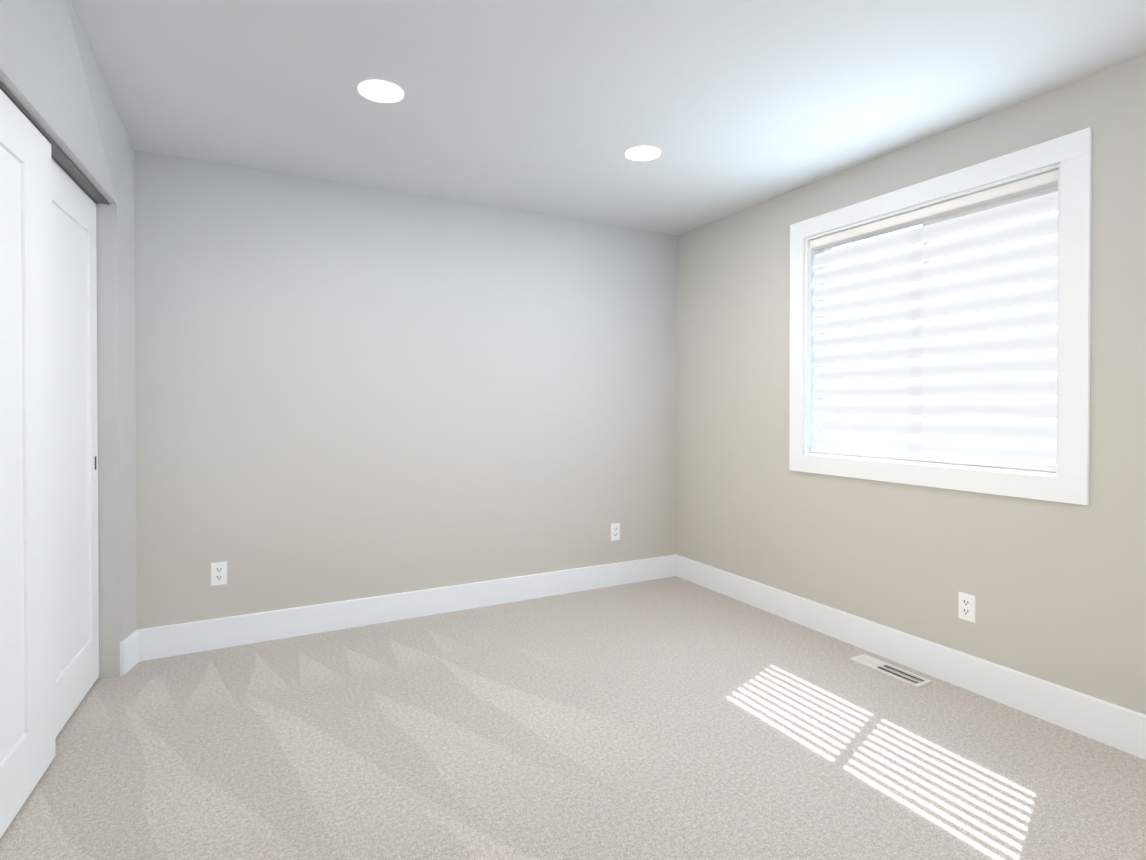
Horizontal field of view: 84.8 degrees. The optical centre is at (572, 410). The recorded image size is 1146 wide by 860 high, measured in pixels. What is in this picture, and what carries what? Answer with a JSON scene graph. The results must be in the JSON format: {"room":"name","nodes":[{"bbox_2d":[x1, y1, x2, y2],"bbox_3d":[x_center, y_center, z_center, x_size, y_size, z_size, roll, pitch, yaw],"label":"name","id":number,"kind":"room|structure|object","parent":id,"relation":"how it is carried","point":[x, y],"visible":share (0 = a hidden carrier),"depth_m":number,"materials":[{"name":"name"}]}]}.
{"room":"empty bedroom","nodes":[
{"label":"empty bedroom","id":0,"kind":"room"},
{"bbox_2d":[0,0,136,678],"bbox_3d":[-1.089,0.001,0.659,0.267,2.440,5.087,0,1,-24],"label":"wall","id":1,"kind":"structure","parent":0,"point":[52,80],"depth_m":2.81,"materials":[{"name":"beige paint"}]},
{"bbox_2d":[0,89,55,838],"bbox_3d":[-1.608,0.146,1.720,0.035,2.108,0.950,0,1,-24],"label":"closet door","id":2,"kind":"structure","parent":1,"relation":"in","point":[27,683],"depth_m":1.94,"materials":[{"name":"white paint"}]},
{"bbox_2d":[0,81,109,204],"bbox_3d":[-1.738,-0.916,1.944,0.095,0.008,1.866,0,1,-24],"label":"track rail","id":3,"kind":"object","parent":1,"relation":"attached to","point":[64,162],"visible":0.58,"depth_m":2.33,"materials":[{"name":"grey metal"}]},
{"bbox_2d":[51,158,98,737],"bbox_3d":[-1.941,0.140,2.361,0.036,2.108,0.950,0,1,-24],"label":"closet door","id":4,"kind":"structure","parent":1,"relation":"in","point":[75,402],"depth_m":2.52,"materials":[{"name":"white paint"}]},
{"bbox_2d":[120,630,138,674],"bbox_3d":[-1.072,1.145,0.728,0.368,0.150,4.949,0,1,-28],"label":"baseboard","id":5,"kind":"structure","parent":1,"relation":"attached to","point":[129,652],"depth_m":2.90,"materials":[{"name":"white paint"}]},
{"bbox_2d":[134,150,676,628],"bbox_3d":[-1.254,-0.023,3.511,4.804,2.440,0.120,0,1,-28],"label":"wall","id":6,"kind":"structure","parent":0,"point":[344,392],"depth_m":3.53,"materials":[{"name":"beige paint"}]},
{"bbox_2d":[211,561,226,585],"bbox_3d":[-1.785,0.825,3.163,0.070,0.115,0.007,0,1,-28],"label":"electrical outlet","id":7,"kind":"object","parent":6,"relation":"attached to","point":[218,573],"visible":1,"depth_m":3.16,"materials":[{"name":"white plastic"}]},
{"bbox_2d":[137,554,676,660],"bbox_3d":[-0.669,1.120,3.755,3.210,0.150,0.016,0,1,-28],"label":"baseboard","id":8,"kind":"structure","parent":6,"relation":"attached to","point":[187,638],"depth_m":3.53,"materials":[{"name":"white paint"}]},
{"bbox_2d":[611,523,619,540],"bbox_3d":[0.289,0.828,4.268,0.070,0.115,0.007,0,1,-28],"label":"electrical outlet","id":9,"kind":"object","parent":6,"relation":"attached to","point":[615,531],"visible":1,"depth_m":4.27,"materials":[{"name":"white plastic"}]},
{"bbox_2d":[0,576,1145,859],"bbox_3d":[-0.035,1.275,1.286,4.854,0.120,5.574,0,1,-28],"label":"floor","id":10,"kind":"structure","parent":0,"point":[670,718],"depth_m":2.20,"materials":[{"name":"carpet"}]},
{"bbox_2d":[850,654,931,687],"bbox_3d":[1.459,1.198,2.894,0.105,0.007,0.340,0,1,-28],"label":"air vent register","id":11,"kind":"object","parent":10,"relation":"on","point":[907,677],"visible":1,"depth_m":2.88,"materials":[{"name":"white metal"}]},
{"bbox_2d":[70,0,1145,235],"bbox_3d":[-0.035,-1.284,1.264,4.854,0.120,5.574,0,1,-28],"label":"ceiling","id":12,"kind":"structure","parent":0,"point":[558,108],"depth_m":2.38,"materials":[{"name":"white paint"}]},
{"bbox_2d":[358,80,403,102],"bbox_3d":[-0.742,-1.231,2.425,0.170,0.006,0.170,0,1,-28],"label":"recessed light","id":13,"kind":"object","parent":12,"relation":"in","point":[381,91],"visible":1,"depth_m":2.42,"materials":[{"name":"white plastic"}]},
{"bbox_2d":[625,146,659,160],"bbox_3d":[0.336,-1.236,3.023,0.170,0.006,0.170,0,1,-28],"label":"recessed light","id":14,"kind":"object","parent":12,"relation":"in","point":[642,153],"visible":1,"depth_m":3.02,"materials":[{"name":"white plastic"}]},
{"bbox_2d":[676,54,1145,714],"bbox_3d":[1.988,-0.014,2.352,0.170,2.440,4.974,0,1,-28],"label":"wall","id":15,"kind":"structure","parent":0,"point":[1056,590],"depth_m":2.81,"materials":[{"name":"beige paint"}]},
{"bbox_2d":[676,555,1145,759],"bbox_3d":[1.910,1.132,2.311,0.016,0.150,4.958,0,1,-28],"label":"baseboard","id":16,"kind":"structure","parent":15,"relation":"attached to","point":[1110,724],"depth_m":2.76,"materials":[{"name":"white paint"}]},
{"bbox_2d":[805,163,1059,476],"bbox_3d":[1.619,-0.349,2.962,0.096,1.200,1.228,0,1,-28],"label":"window frame","id":17,"kind":"structure","parent":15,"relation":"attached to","point":[809,318],"depth_m":3.18,"materials":[{"name":"white paint"}]},
{"bbox_2d":[819,185,1057,464],"bbox_3d":[1.691,-0.349,3.000,0.063,1.198,1.226,0,1,-28],"label":"window","id":18,"kind":"structure","parent":15,"relation":"in","point":[983,207],"depth_m":2.95,"materials":[{"name":"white glass"}]},
{"bbox_2d":[810,169,1057,471],"bbox_3d":[1.620,-0.349,2.962,0.065,1.172,1.199,0,1,-28],"label":"window blind","id":19,"kind":"object","parent":18,"relation":"attached to","point":[1029,454],"visible":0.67,"depth_m":2.83,"materials":[{"name":"white plastic"}]},
{"bbox_2d":[789,127,1091,504],"bbox_3d":[1.569,-0.348,2.935,0.018,1.390,1.418,0,1,-28],"label":"window trim","id":20,"kind":"structure","parent":15,"relation":"in","point":[1071,153],"depth_m":2.48,"materials":[{"name":"white paint"}]},
{"bbox_2d":[958,592,974,622],"bbox_3d":[1.700,0.851,2.711,0.007,0.115,0.070,0,1,-28],"label":"outlet","id":21,"kind":"object","parent":15,"relation":"attached to","point":[966,606],"visible":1,"depth_m":2.71,"materials":[{"name":"white plastic"}]}
]}

